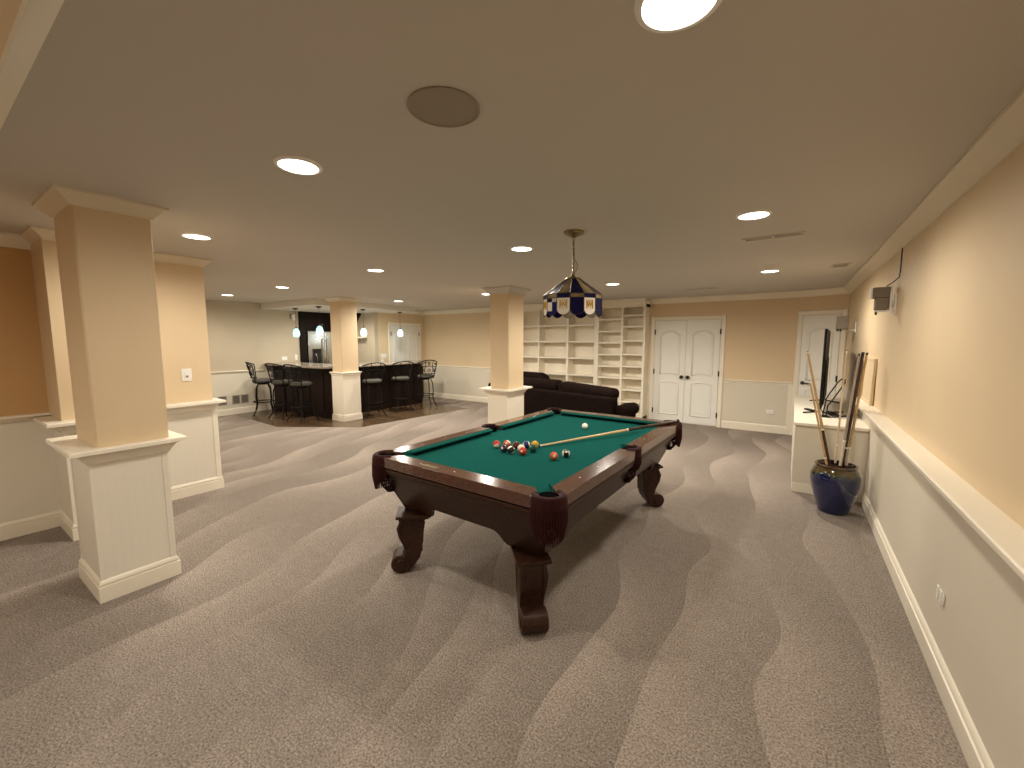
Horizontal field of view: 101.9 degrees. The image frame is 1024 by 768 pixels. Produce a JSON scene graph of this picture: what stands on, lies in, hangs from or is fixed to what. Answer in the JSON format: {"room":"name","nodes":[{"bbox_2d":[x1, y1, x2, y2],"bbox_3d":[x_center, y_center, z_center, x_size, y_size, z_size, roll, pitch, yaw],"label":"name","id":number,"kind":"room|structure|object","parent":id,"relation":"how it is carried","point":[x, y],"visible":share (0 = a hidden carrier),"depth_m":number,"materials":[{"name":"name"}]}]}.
{"room":"basement game room","nodes":[
{"label":"basement game room","id":0,"kind":"room"},
{"bbox_2d":[0,0,21,58],"bbox_3d":[-1.825,-0.894,1.204,5.770,0.115,0.327,4,7,34],"label":"wall header","id":1,"kind":"structure","parent":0,"point":[9,9],"depth_m":0.91,"materials":[{"name":"beige paint"}]},
{"bbox_2d":[0,0,63,129],"bbox_3d":[-1.709,-0.919,1.373,5.770,0.100,0.085,4,7,34],"label":"trim","id":2,"kind":"structure","parent":1,"relation":"attached to","point":[34,19],"depth_m":1.08,"materials":[{"name":"white paint"}]},
{"bbox_2d":[0,246,60,523],"bbox_3d":[-4.942,0.170,1.970,0.120,2.400,3.670,4,7,34],"label":"wall","id":3,"kind":"structure","parent":0,"point":[23,390],"depth_m":3.34,"materials":[{"name":"paint"}]},
{"bbox_2d":[0,231,30,249],"bbox_3d":[-3.949,-1.104,3.124,0.085,0.100,0.460,4,7,34],"label":"trim","id":4,"kind":"structure","parent":3,"relation":"attached to","point":[12,240],"depth_m":3.23,"materials":[{"name":"white paint"}]},
{"bbox_2d":[0,412,50,422],"bbox_3d":[-4.868,0.416,1.945,0.060,0.055,3.670,4,7,34],"label":"trim","id":5,"kind":"structure","parent":3,"relation":"attached to","point":[23,417],"depth_m":3.32,"materials":[{"name":"white paint"}]},
{"bbox_2d":[0,510,60,540],"bbox_3d":[-4.887,1.300,2.048,0.018,0.135,3.670,4,7,34],"label":"baseboard","id":6,"kind":"structure","parent":3,"relation":"attached to","point":[16,528],"depth_m":3.40,"materials":[{"name":"white paint"}]},
{"bbox_2d":[31,238,212,420],"bbox_3d":[-5.329,-0.635,5.075,5.240,1.440,1.155,4,7,34],"label":"wall","id":7,"kind":"structure","parent":0,"point":[180,290],"depth_m":4.02,"materials":[{"name":"beige paint"}]},
{"bbox_2d":[20,225,213,266],"bbox_3d":[-5.294,-1.312,4.990,5.312,0.075,1.284,4,7,34],"label":"crown molding","id":8,"kind":"structure","parent":7,"relation":"attached to","point":[31,233],"depth_m":3.90,"materials":[{"name":"paint"}]},
{"bbox_2d":[181,369,191,380],"bbox_3d":[-3.270,-0.091,4.174,0.016,0.125,0.085,4,7,34],"label":"wall switch","id":9,"kind":"object","parent":7,"relation":"attached to","point":[186,374],"visible":1,"depth_m":4.17,"materials":[{"name":"white plastic"}]},
{"bbox_2d":[52,399,216,520],"bbox_3d":[-5.316,0.558,5.203,5.260,0.960,1.170,4,7,34],"label":"wall","id":10,"kind":"structure","parent":0,"point":[193,459],"depth_m":4.20,"materials":[{"name":"paint"}]},
{"bbox_2d":[33,397,225,433],"bbox_3d":[-5.285,0.136,5.114,5.360,0.098,1.330,4,7,34],"label":"cap","id":11,"kind":"object","parent":10,"relation":"attached to","point":[63,427],"visible":0.45,"depth_m":4.01,"materials":[{"name":"white paint"}]},
{"bbox_2d":[59,476,224,540],"bbox_3d":[-5.309,0.969,5.241,5.278,0.135,1.206,4,7,34],"label":"baseboard","id":12,"kind":"structure","parent":10,"relation":"attached to","point":[205,485],"depth_m":4.20,"materials":[{"name":"white paint"}]},
{"bbox_2d":[64,409,221,524],"bbox_3d":[-3.298,0.687,3.841,0.022,0.730,1.245,2,6,15],"label":"trim","id":13,"kind":"structure","parent":10,"relation":"attached to","point":[214,411],"depth_m":4.38,"materials":[{"name":"white paint"}]},
{"bbox_2d":[205,300,300,409],"bbox_3d":[-6.144,-0.586,9.239,0.750,2.400,5.020,4,7,34],"label":"wall","id":14,"kind":"structure","parent":0,"point":[239,333],"depth_m":9.05,"materials":[{"name":"beige paint"}]},
{"bbox_2d":[218,396,226,405],"bbox_3d":[-6.092,0.356,8.735,0.011,0.194,0.164,4,7,34],"label":"air vent","id":15,"kind":"object","parent":14,"relation":"in","point":[222,397],"visible":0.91,"depth_m":8.75,"materials":[{"name":"grey metal"}]},
{"bbox_2d":[232,395,239,403],"bbox_3d":[-5.946,0.335,8.949,0.011,0.194,0.154,4,7,34],"label":"air vent","id":16,"kind":"object","parent":14,"relation":"in","point":[235,398],"visible":1,"depth_m":8.94,"materials":[{"name":"grey metal"}]},
{"bbox_2d":[211,369,263,374],"bbox_3d":[-6.384,-0.186,8.217,0.040,0.055,2.800,4,7,34],"label":"trim","id":17,"kind":"structure","parent":14,"relation":"attached to","point":[259,370],"depth_m":8.86,"materials":[{"name":"white paint"}]},
{"bbox_2d":[217,404,265,415],"bbox_3d":[-6.394,0.649,8.310,0.018,0.135,2.800,4,7,34],"label":"baseboard","id":18,"kind":"structure","parent":14,"relation":"attached to","point":[231,411],"depth_m":9.01,"materials":[{"name":"white paint"}]},
{"bbox_2d":[241,394,248,402],"bbox_3d":[-5.851,0.320,9.089,0.011,0.194,0.154,4,7,34],"label":"air vent","id":19,"kind":"object","parent":14,"relation":"in","point":[244,398],"visible":1,"depth_m":9.09,"materials":[{"name":"grey metal"}]},
{"bbox_2d":[261,298,415,313],"bbox_3d":[-3.986,-1.785,9.740,2.120,0.130,2.630,4,7,34],"label":"ceiling","id":20,"kind":"structure","parent":0,"point":[305,305],"depth_m":9.10,"materials":[{"name":"white paint"}]},
{"bbox_2d":[292,308,299,336],"bbox_3d":[-4.714,-1.338,9.049,0.140,0.620,0.140,4,7,34],"label":"pendant light","id":21,"kind":"object","parent":20,"relation":"hanging from","point":[296,333],"visible":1,"depth_m":9.03,"materials":[{"name":"white glass"}]},
{"bbox_2d":[315,306,322,334],"bbox_3d":[-3.969,-1.304,8.545,0.140,0.580,0.140,4,7,34],"label":"pendant light","id":22,"kind":"object","parent":20,"relation":"hanging from","point":[319,330],"visible":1,"depth_m":8.52,"materials":[{"name":"white glass"}]},
{"bbox_2d":[360,309,366,335],"bbox_3d":[-3.328,-1.371,9.292,0.140,0.600,0.140,4,7,34],"label":"pendant light","id":23,"kind":"object","parent":20,"relation":"hanging from","point":[363,332],"visible":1,"depth_m":9.26,"materials":[{"name":"white glass"}]},
{"bbox_2d":[397,312,402,336],"bbox_3d":[-2.739,-1.460,10.156,0.140,0.600,0.140,4,7,34],"label":"pendant light","id":24,"kind":"object","parent":20,"relation":"hanging from","point":[400,332],"visible":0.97,"depth_m":10.13,"materials":[{"name":"white glass"}]},
{"bbox_2d":[357,312,378,362],"bbox_3d":[-3.953,-0.747,10.832,1.321,2.400,0.110,4,7,34],"label":"wall","id":25,"kind":"structure","parent":0,"point":[368,351],"depth_m":10.50,"materials":[{"name":"beige paint"}]},
{"bbox_2d":[377,313,424,394],"bbox_3d":[-2.977,-0.784,11.201,0.120,2.400,1.801,4,7,34],"label":"wall","id":26,"kind":"structure","parent":0,"point":[383,318],"depth_m":10.74,"materials":[{"name":"beige paint"}]},
{"bbox_2d":[388,322,421,360],"bbox_3d":[-2.876,-0.618,11.247,0.052,2.060,1.130,4,7,34],"label":"door","id":27,"kind":"structure","parent":26,"relation":"in","point":[407,347],"depth_m":11.17,"materials":[{"name":"white paint"}]},
{"bbox_2d":[400,311,423,314],"bbox_3d":[-2.775,-1.939,11.194,0.085,0.100,1.150,4,7,34],"label":"trim","id":28,"kind":"structure","parent":26,"relation":"attached to","point":[416,312],"depth_m":11.43,"materials":[{"name":"white paint"}]},
{"bbox_2d":[0,396,968,767],"bbox_3d":[-2.564,1.100,5.139,11.550,0.104,11.800,4,7,34],"label":"floor","id":29,"kind":"structure","parent":0,"point":[733,621],"depth_m":2.24,"materials":[{"name":"beige carpet"}]},
{"bbox_2d":[32,183,187,603],"bbox_3d":[-2.568,0.100,2.678,0.672,2.400,0.547,4,7,34],"label":"column","id":30,"kind":"structure","parent":29,"relation":"on","point":[118,453],"depth_m":2.53,"materials":[{"name":"beige paint"}]},
{"bbox_2d":[245,362,276,416],"bbox_3d":[-5.280,0.093,8.736,0.514,1.135,0.489,-3,7,-28],"label":"bar stool","id":31,"kind":"object","parent":29,"relation":"on","point":[259,381],"visible":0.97,"depth_m":8.62,"materials":[{"name":"black metal"}]},
{"bbox_2d":[265,363,300,419],"bbox_3d":[-4.665,0.129,8.401,0.489,1.135,0.514,2,6,22],"label":"bar stool","id":32,"kind":"object","parent":29,"relation":"on","point":[282,382],"visible":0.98,"depth_m":8.29,"materials":[{"name":"metal"}]},
{"bbox_2d":[283,364,318,422],"bbox_3d":[-4.128,0.164,8.075,0.489,1.135,0.514,3,6,24],"label":"bar stool","id":33,"kind":"object","parent":29,"relation":"on","point":[298,384],"visible":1,"depth_m":7.96,"materials":[{"name":"metal"}]},
{"bbox_2d":[298,311,330,362],"bbox_3d":[-5.049,-0.677,10.706,0.795,2.272,1.150,4,7,34],"label":"refrigerator surround","id":34,"kind":"object","parent":29,"relation":"on","point":[308,321],"visible":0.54,"depth_m":10.11,"materials":[{"name":"brown wood"}]},
{"bbox_2d":[306,331,331,363],"bbox_3d":[-5.000,-0.450,10.708,0.840,1.790,0.880,4,7,34],"label":"refrigerator","id":35,"kind":"object","parent":29,"relation":"on","point":[319,347],"visible":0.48,"depth_m":10.33,"materials":[{"name":"silver metal"}]},
{"bbox_2d":[324,297,362,421],"bbox_3d":[-3.314,-0.479,8.251,0.470,2.400,0.514,4,7,34],"label":"column","id":36,"kind":"structure","parent":29,"relation":"on","point":[346,390],"depth_m":8.12,"materials":[{"name":"beige paint"}]},
{"bbox_2d":[263,360,430,417],"bbox_3d":[-3.809,0.009,9.956,2.375,1.064,2.980,4,7,34],"label":"bar","id":37,"kind":"object","parent":29,"relation":"on","point":[320,377],"visible":0.56,"depth_m":9.25,"materials":[{"name":"brown wood"}]},
{"bbox_2d":[263,360,430,368],"bbox_3d":[-3.809,-0.500,9.903,2.375,0.040,2.980,4,7,34],"label":"countertop","id":38,"kind":"structure","parent":37,"relation":"on","point":[302,364],"depth_m":9.16,"materials":[{"name":"stone"}]},
{"bbox_2d":[362,362,386,417],"bbox_3d":[-2.892,0.107,8.645,0.489,1.135,0.514,-4,7,-38],"label":"bar stool","id":39,"kind":"object","parent":29,"relation":"on","point":[370,381],"visible":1,"depth_m":8.53,"materials":[{"name":"metal"}]},
{"bbox_2d":[389,361,413,412],"bbox_3d":[-2.465,0.043,9.271,0.489,1.135,0.514,-4,7,-38],"label":"bar stool","id":40,"kind":"object","parent":29,"relation":"on","point":[404,378],"visible":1,"depth_m":9.16,"materials":[{"name":"metal"}]},
{"bbox_2d":[415,360,437,407],"bbox_3d":[-2.042,-0.021,9.894,0.489,1.135,0.514,-4,7,-32],"label":"bar stool","id":41,"kind":"object","parent":29,"relation":"on","point":[426,376],"visible":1,"depth_m":9.78,"materials":[{"name":"metal"}]},
{"bbox_2d":[479,285,531,423],"bbox_3d":[-0.095,-0.313,6.700,0.580,2.400,0.690,4,7,34],"label":"column","id":42,"kind":"structure","parent":29,"relation":"on","point":[506,391],"depth_m":6.50,"materials":[{"name":"beige paint"}]},
{"bbox_2d":[372,407,681,634],"bbox_3d":[0.333,0.820,3.458,1.489,0.815,2.509,4,7,35],"label":"pool table","id":43,"kind":"object","parent":29,"relation":"on","point":[532,500],"visible":0.94,"depth_m":2.72,"materials":[{"name":"green fabric"}]},
{"bbox_2d":[404,429,492,455],"bbox_3d":[-0.461,0.457,3.300,0.054,0.037,0.975,4,7,35],"label":"cushion","id":44,"kind":"object","parent":43,"relation":"on","point":[440,445],"depth_m":3.23,"materials":[{"name":"green fabric"}]},
{"bbox_2d":[408,456,533,486],"bbox_3d":[-0.298,0.536,2.539,1.074,0.037,0.054,4,7,35],"label":"cushion","id":45,"kind":"object","parent":43,"relation":"on","point":[450,466],"depth_m":2.48,"materials":[{"name":"green fabric"}]},
{"bbox_2d":[493,440,499,447],"bbox_3d":[-0.119,0.463,3.189,0.057,0.057,0.057,3,7,26],"label":"ball","id":46,"kind":"object","parent":43,"relation":"on","point":[496,444],"visible":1,"depth_m":3.17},
{"bbox_2d":[500,444,507,451],"bbox_3d":[-0.060,0.475,3.071,0.057,0.057,0.057,3,6,23],"label":"ball","id":47,"kind":"object","parent":43,"relation":"on","point":[503,448],"visible":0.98,"depth_m":3.05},
{"bbox_2d":[503,440,510,446],"bbox_3d":[-0.038,0.462,3.200,0.057,0.057,0.057,2,6,19],"label":"ball","id":48,"kind":"object","parent":43,"relation":"on","point":[506,442],"visible":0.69,"depth_m":3.18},
{"bbox_2d":[507,446,514,453],"bbox_3d":[-0.008,0.480,3.024,0.057,0.057,0.057,-3,6,-24],"label":"ball","id":49,"kind":"object","parent":43,"relation":"on","point":[510,449],"visible":1,"depth_m":3.00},
{"bbox_2d":[513,441,519,448],"bbox_3d":[0.034,0.466,3.164,0.057,0.057,0.057,-2,6,-18],"label":"ball","id":50,"kind":"object","parent":43,"relation":"on","point":[516,444],"visible":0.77,"depth_m":3.14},
{"bbox_2d":[519,447,526,454],"bbox_3d":[0.078,0.484,2.990,0.057,0.057,0.057,3,7,27],"label":"ball","id":51,"kind":"object","parent":43,"relation":"on","point":[522,450],"visible":1,"depth_m":2.97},
{"bbox_2d":[523,441,529,447],"bbox_3d":[0.110,0.464,3.179,0.057,0.057,0.057,-1,6,-10],"label":"ball","id":52,"kind":"object","parent":43,"relation":"on","point":[526,444],"visible":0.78,"depth_m":3.16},
{"bbox_2d":[500,411,554,429],"bbox_3d":[0.189,0.364,4.205,0.054,0.037,0.975,4,7,35],"label":"cushion","id":53,"kind":"object","parent":43,"relation":"on","point":[518,423],"depth_m":4.14,"materials":[{"name":"green fabric"}]},
{"bbox_2d":[529,444,536,451],"bbox_3d":[0.156,0.476,3.069,0.057,0.057,0.057,-2,6,-18],"label":"ball","id":54,"kind":"object","parent":43,"relation":"on","point":[532,448],"visible":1,"depth_m":3.05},
{"bbox_2d":[550,452,557,459],"bbox_3d":[0.289,0.497,2.866,0.057,0.057,0.057,-2,6,-18],"label":"ball","id":55,"kind":"object","parent":43,"relation":"on","point":[553,455],"visible":1,"depth_m":2.85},
{"bbox_2d":[562,449,569,456],"bbox_3d":[0.381,0.490,2.933,0.057,0.057,0.057,2,6,21],"label":"ball","id":56,"kind":"object","parent":43,"relation":"on","point":[565,453],"visible":1,"depth_m":2.91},
{"bbox_2d":[549,449,617,491],"bbox_3d":[0.478,0.527,2.633,0.054,0.037,0.975,4,7,35],"label":"cushion","id":57,"kind":"object","parent":43,"relation":"on","point":[591,463],"depth_m":2.52,"materials":[{"name":"green fabric"}]},
{"bbox_2d":[539,419,679,446],"bbox_3d":[0.897,0.410,3.579,1.570,0.074,0.033,-3,7,-29],"label":"pool cue","id":58,"kind":"object","parent":43,"relation":"on","point":[676,420],"visible":0.99,"depth_m":3.59,"materials":[{"name":"brown wood"}]},
{"bbox_2d":[561,411,657,424],"bbox_3d":[0.965,0.355,4.299,1.074,0.037,0.054,4,7,35],"label":"cushion","id":59,"kind":"object","parent":43,"relation":"on","point":[614,419],"depth_m":4.29,"materials":[{"name":"green fabric"}]},
{"bbox_2d":[621,426,658,446],"bbox_3d":[1.128,0.435,3.539,0.054,0.037,0.975,4,7,35],"label":"cushion","id":60,"kind":"object","parent":43,"relation":"on","point":[627,443],"depth_m":3.38,"materials":[{"name":"green fabric"}]},
{"bbox_2d":[523,304,596,384],"bbox_3d":[0.971,-0.576,9.265,2.000,2.398,0.355,4,7,34],"label":"bookcase","id":61,"kind":"object","parent":29,"relation":"on","point":[562,348],"visible":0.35,"depth_m":9.32,"materials":[{"name":"white paint"}]},
{"bbox_2d":[488,371,638,416],"bbox_3d":[0.925,0.284,8.015,3.434,0.945,1.280,6,8,44],"label":"sectional sofa","id":62,"kind":"object","parent":29,"relation":"on","point":[545,392],"visible":0.56,"depth_m":7.08,"materials":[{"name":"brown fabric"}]},
{"bbox_2d":[523,377,562,389],"bbox_3d":[0.371,-0.005,7.881,1.400,0.225,0.300,6,8,44],"label":"cushion","id":63,"kind":"object","parent":62,"relation":"on","point":[536,383],"depth_m":7.54,"materials":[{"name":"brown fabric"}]},
{"bbox_2d":[558,381,618,397],"bbox_3d":[1.275,0.104,7.011,1.100,0.231,0.300,6,8,44],"label":"cushion","id":64,"kind":"object","parent":62,"relation":"on","point":[566,389],"depth_m":6.90,"materials":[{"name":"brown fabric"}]},
{"bbox_2d":[595,298,649,417],"bbox_3d":[2.213,-0.487,8.428,0.998,2.398,0.355,4,7,34],"label":"bookcase","id":65,"kind":"object","parent":29,"relation":"on","point":[622,331],"visible":0.84,"depth_m":8.43,"materials":[{"name":"white paint"}]},
{"bbox_2d":[791,395,869,502],"bbox_3d":[3.937,0.671,5.292,0.603,0.745,2.680,4,7,34],"label":"cabinet","id":66,"kind":"object","parent":29,"relation":"on","point":[806,442],"visible":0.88,"depth_m":4.31,"materials":[{"name":"paint"}]},
{"bbox_2d":[803,329,839,414],"bbox_3d":[3.961,-0.188,5.240,0.334,0.974,1.550,5,8,38],"label":"television","id":67,"kind":"object","parent":66,"relation":"on","point":[825,362],"visible":0.86,"depth_m":4.74,"materials":[{"name":"black plastic"}]},
{"bbox_2d":[821,379,845,417],"bbox_3d":[3.522,0.153,4.562,0.208,0.436,0.100,4,7,34],"label":"tv aerial","id":68,"kind":"object","parent":66,"relation":"on","point":[822,415],"visible":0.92,"depth_m":4.57,"materials":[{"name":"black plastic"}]},
{"bbox_2d":[827,411,846,417],"bbox_3d":[3.644,0.340,4.665,0.158,0.040,0.441,4,7,34],"label":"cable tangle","id":69,"kind":"object","parent":66,"relation":"on","point":[831,413],"visible":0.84,"depth_m":4.62,"materials":[{"name":"black plastic"}]},
{"bbox_2d":[810,459,861,515],"bbox_3d":[2.998,0.964,3.861,0.384,0.456,0.384,4,7,34],"label":"ceramic pot","id":70,"kind":"object","parent":29,"relation":"on","point":[835,488],"visible":0.96,"depth_m":3.74,"materials":[{"name":"ceramic"}]},
{"bbox_2d":[809,380,827,464],"bbox_3d":[2.877,0.560,3.838,0.288,1.179,0.024,4,7,31],"label":"pool cue","id":71,"kind":"object","parent":70,"relation":"in","point":[815,409],"visible":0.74,"depth_m":3.84,"materials":[{"name":"beige wood"}]},
{"bbox_2d":[807,351,830,462],"bbox_3d":[2.907,0.420,3.880,0.339,1.450,0.032,4,7,30],"label":"pool cue","id":72,"kind":"object","parent":70,"relation":"in","point":[808,355],"visible":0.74,"depth_m":3.88,"materials":[{"name":"beige wood"}]},
{"bbox_2d":[834,350,847,462],"bbox_3d":[3.026,0.418,3.841,0.022,1.455,0.022,2,6,8],"label":"pool cue","id":73,"kind":"object","parent":70,"relation":"in","point":[840,411],"visible":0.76,"depth_m":3.82,"materials":[{"name":"brown wood"}]},
{"bbox_2d":[839,353,860,465],"bbox_3d":[3.019,0.440,3.756,0.114,1.431,0.026,4,7,34],"label":"pool cue","id":74,"kind":"object","parent":70,"relation":"in","point":[859,354],"visible":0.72,"depth_m":3.72,"materials":[{"name":"grey paint"}]},
{"bbox_2d":[842,352,864,465],"bbox_3d":[3.052,0.433,3.767,0.132,1.444,0.031,5,7,37],"label":"pool cue","id":75,"kind":"object","parent":70,"relation":"in","point":[862,353],"visible":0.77,"depth_m":3.72,"materials":[{"name":"black wood"}]},
{"bbox_2d":[845,353,867,464],"bbox_3d":[3.092,0.434,3.773,0.127,1.440,0.027,5,8,39],"label":"pool cue","id":76,"kind":"object","parent":70,"relation":"in","point":[866,355],"visible":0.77,"depth_m":3.74,"materials":[{"name":"beige wood"}]},
{"bbox_2d":[0,0,1023,310],"bbox_3d":[-2.561,-1.385,4.881,11.550,0.100,11.800,4,7,34],"label":"ceiling","id":77,"kind":"structure","parent":0,"point":[836,119],"depth_m":1.66,"materials":[{"name":"paint"}]},
{"bbox_2d":[180,233,212,239],"bbox_3d":[-2.491,-1.164,3.278,0.212,0.010,0.212,4,7,34],"label":"recessed light","id":78,"kind":"object","parent":77,"relation":"in","point":[187,235],"visible":1,"depth_m":3.27,"materials":[{"name":"glass"}]},
{"bbox_2d":[273,155,322,174],"bbox_3d":[-1.004,-1.024,1.951,0.212,0.010,0.212,4,7,34],"label":"recessed light","id":79,"kind":"object","parent":77,"relation":"in","point":[293,164],"visible":1,"depth_m":1.94,"materials":[{"name":"glass"}]},
{"bbox_2d":[366,268,384,271],"bbox_3d":[-1.589,-1.324,4.833,0.212,0.010,0.212,4,7,34],"label":"recessed light","id":80,"kind":"object","parent":77,"relation":"in","point":[369,269],"visible":1,"depth_m":4.84,"materials":[{"name":"white plastic"}]},
{"bbox_2d":[407,86,479,127],"bbox_3d":[-0.241,-0.973,1.467,0.254,0.010,0.254,4,7,34],"label":"ceiling speaker","id":81,"kind":"object","parent":77,"relation":"attached to","point":[439,106],"visible":1,"depth_m":1.45},
{"bbox_2d":[510,246,532,250],"bbox_3d":[0.086,-1.203,3.692,0.212,0.010,0.212,4,7,34],"label":"recessed light","id":82,"kind":"object","parent":77,"relation":"in","point":[514,248],"visible":1,"depth_m":3.68,"materials":[{"name":"glass"}]},
{"bbox_2d":[543,229,601,317],"bbox_3d":[0.467,-0.833,3.167,0.452,0.635,0.454,4,7,34],"label":"lamp","id":83,"kind":"object","parent":77,"relation":"hanging from","point":[573,296],"visible":1,"depth_m":3.03,"materials":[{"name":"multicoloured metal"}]},
{"bbox_2d":[634,0,721,33],"bbox_3d":[0.404,-0.924,1.003,0.212,0.010,0.212,4,7,34],"label":"recessed light","id":84,"kind":"object","parent":77,"relation":"in","point":[656,16],"visible":1,"depth_m":1.04,"materials":[{"name":"glass"}]},
{"bbox_2d":[686,287,717,289],"bbox_3d":[2.961,-1.488,6.476,0.444,0.011,0.104,3,7,25],"label":"ceiling vent","id":85,"kind":"object","parent":77,"relation":"in","point":[713,287],"visible":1,"depth_m":6.45,"materials":[{"name":"metal"}]},
{"bbox_2d":[735,210,772,219],"bbox_3d":[1.573,-1.098,2.701,0.212,0.010,0.212,4,7,34],"label":"recessed light","id":86,"kind":"object","parent":77,"relation":"in","point":[754,214],"visible":1,"depth_m":2.68,"materials":[{"name":"glass"}]},
{"bbox_2d":[759,269,779,272],"bbox_3d":[3.015,-1.319,4.854,0.212,0.010,0.212,4,7,34],"label":"recessed light","id":87,"kind":"object","parent":77,"relation":"in","point":[771,270],"visible":1,"depth_m":4.86,"materials":[{"name":"glass"}]},
{"bbox_2d":[742,231,805,241],"bbox_3d":[2.049,-1.155,3.258,0.424,0.011,0.104,4,7,36],"label":"ceiling vent","id":88,"kind":"object","parent":77,"relation":"in","point":[800,232],"visible":1,"depth_m":3.24,"materials":[{"name":"metal"}]},
{"bbox_2d":[830,263,851,267],"bbox_3d":[3.542,-1.279,4.474,0.164,0.011,0.224,4,7,31],"label":"ceiling vent","id":89,"kind":"object","parent":77,"relation":"in","point":[841,264],"visible":1,"depth_m":4.48,"materials":[{"name":"metal"}]},
{"bbox_2d":[424,297,798,426],"bbox_3d":[1.170,-0.592,9.416,8.760,2.400,0.120,4,7,34],"label":"wall","id":90,"kind":"structure","parent":0,"point":[760,338],"depth_m":7.45,"materials":[{"name":"beige paint"}]},
{"bbox_2d":[425,391,487,402],"bbox_3d":[-1.130,0.378,10.999,3.300,0.135,0.018,4,7,34],"label":"baseboard","id":91,"kind":"structure","parent":90,"relation":"attached to","point":[439,395],"depth_m":11.18,"materials":[{"name":"white paint"}]},
{"bbox_2d":[424,365,490,369],"bbox_3d":[-1.134,-0.427,10.909,3.300,0.055,0.035,4,7,34],"label":"trim","id":92,"kind":"structure","parent":90,"relation":"attached to","point":[464,367],"depth_m":11.04,"materials":[{"name":"white paint"}]},
{"bbox_2d":[424,291,798,314],"bbox_3d":[1.110,-1.728,9.216,8.750,0.100,0.085,4,7,34],"label":"trim","id":93,"kind":"structure","parent":90,"relation":"attached to","point":[788,294],"depth_m":7.58,"materials":[{"name":"white paint"}]},
{"bbox_2d":[648,315,726,426],"bbox_3d":[3.284,-0.258,7.892,1.320,2.055,0.111,4,7,34],"label":"door","id":94,"kind":"structure","parent":90,"relation":"in","point":[700,372],"depth_m":7.88,"materials":[{"name":"white paint"}]},
{"bbox_2d":[721,420,788,434],"bbox_3d":[4.279,0.765,7.353,1.030,0.135,0.018,4,7,34],"label":"baseboard","id":95,"kind":"structure","parent":90,"relation":"attached to","point":[724,424],"depth_m":7.34,"materials":[{"name":"white paint"}]},
{"bbox_2d":[724,379,791,384],"bbox_3d":[4.280,-0.030,7.261,1.020,0.055,0.035,4,7,34],"label":"trim","id":96,"kind":"structure","parent":90,"relation":"attached to","point":[725,380],"depth_m":7.25,"materials":[{"name":"white paint"}]},
{"bbox_2d":[766,410,773,414],"bbox_3d":[4.475,0.488,7.193,0.118,0.075,0.012,4,7,34],"label":"wall outlet","id":97,"kind":"object","parent":90,"relation":"attached to","point":[767,411],"visible":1,"depth_m":7.19,"materials":[{"name":"white plastic"}]},
{"bbox_2d":[785,384,792,434],"bbox_3d":[4.702,0.434,7.035,0.075,0.860,0.012,4,7,34],"label":"trim","id":98,"kind":"structure","parent":90,"relation":"attached to","point":[790,386],"depth_m":7.03,"materials":[{"name":"white paint"}]},
{"bbox_2d":[793,294,849,394],"bbox_3d":[4.980,-0.301,6.664,0.100,2.400,0.750,-4,7,-34],"label":"wall","id":99,"kind":"structure","parent":0,"point":[840,301],"depth_m":6.55,"materials":[{"name":"beige paint"}]},
{"bbox_2d":[790,309,848,434],"bbox_3d":[4.898,-0.139,6.664,0.092,2.077,0.669,-4,7,-34],"label":"door","id":100,"kind":"structure","parent":99,"relation":"in","point":[814,324],"depth_m":6.65,"materials":[{"name":"white paint"}]},
{"bbox_2d":[799,287,848,296],"bbox_3d":[4.892,-1.442,6.514,0.085,0.100,0.700,-4,7,-34],"label":"trim","id":101,"kind":"structure","parent":99,"relation":"attached to","point":[839,290],"depth_m":6.51,"materials":[{"name":"white paint"}]},
{"bbox_2d":[843,144,1023,767],"bbox_3d":[2.046,0.200,1.784,0.120,2.400,11.200,4,7,34],"label":"wall","id":102,"kind":"structure","parent":0,"point":[950,370],"depth_m":1.87,"materials":[{"name":"beige paint"}]},
{"bbox_2d":[836,316,856,332],"bbox_3d":[4.377,-0.780,5.432,0.203,0.215,0.130,4,7,34],"label":"wall speaker","id":103,"kind":"object","parent":102,"relation":"attached to","point":[842,322],"visible":1,"depth_m":5.40,"materials":[{"name":"grey plastic"}]},
{"bbox_2d":[869,286,897,314],"bbox_3d":[2.996,-0.672,3.355,0.162,0.224,0.100,4,7,34],"label":"wall speaker","id":104,"kind":"object","parent":102,"relation":"attached to","point":[882,296],"visible":1,"depth_m":3.32,"materials":[{"name":"grey plastic"}]},
{"bbox_2d":[887,248,902,285],"bbox_3d":[3.018,-0.922,3.268,0.018,0.291,0.106,0,6,-3],"label":"cable","id":105,"kind":"object","parent":102,"relation":"attached to","point":[902,248],"visible":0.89,"depth_m":3.22,"materials":[{"name":"black rubber"}]},
{"bbox_2d":[862,492,993,767],"bbox_3d":[1.123,1.453,0.671,0.018,0.135,8.120,4,7,34],"label":"baseboard","id":106,"kind":"structure","parent":102,"relation":"attached to","point":[974,751],"depth_m":1.95,"materials":[{"name":"white paint"}]},
{"bbox_2d":[844,87,1023,293],"bbox_3d":[1.963,-0.950,1.723,0.085,0.100,11.200,4,7,34],"label":"trim","id":107,"kind":"structure","parent":102,"relation":"attached to","point":[1004,135],"depth_m":1.96,"materials":[{"name":"paint"}]},
{"bbox_2d":[855,398,1023,580],"bbox_3d":[1.275,0.557,0.889,0.115,0.082,8.800,4,7,34],"label":"trim","id":108,"kind":"structure","parent":102,"relation":"attached to","point":[998,530],"depth_m":1.61,"materials":[{"name":"white paint"}]},
{"bbox_2d":[861,357,877,405],"bbox_3d":[3.565,-0.039,4.149,0.024,0.445,0.620,5,7,34],"label":"panel","id":109,"kind":"object","parent":108,"relation":"on","point":[867,394],"visible":0.87,"depth_m":4.05,"materials":[{"name":"beige paint"}]},
{"bbox_2d":[936,584,944,604],"bbox_3d":[2.034,1.000,1.971,0.012,0.064,0.100,4,7,34],"label":"wall outlet","id":110,"kind":"object","parent":102,"relation":"attached to","point":[940,595],"visible":1,"depth_m":1.95,"materials":[{"name":"white plastic"}]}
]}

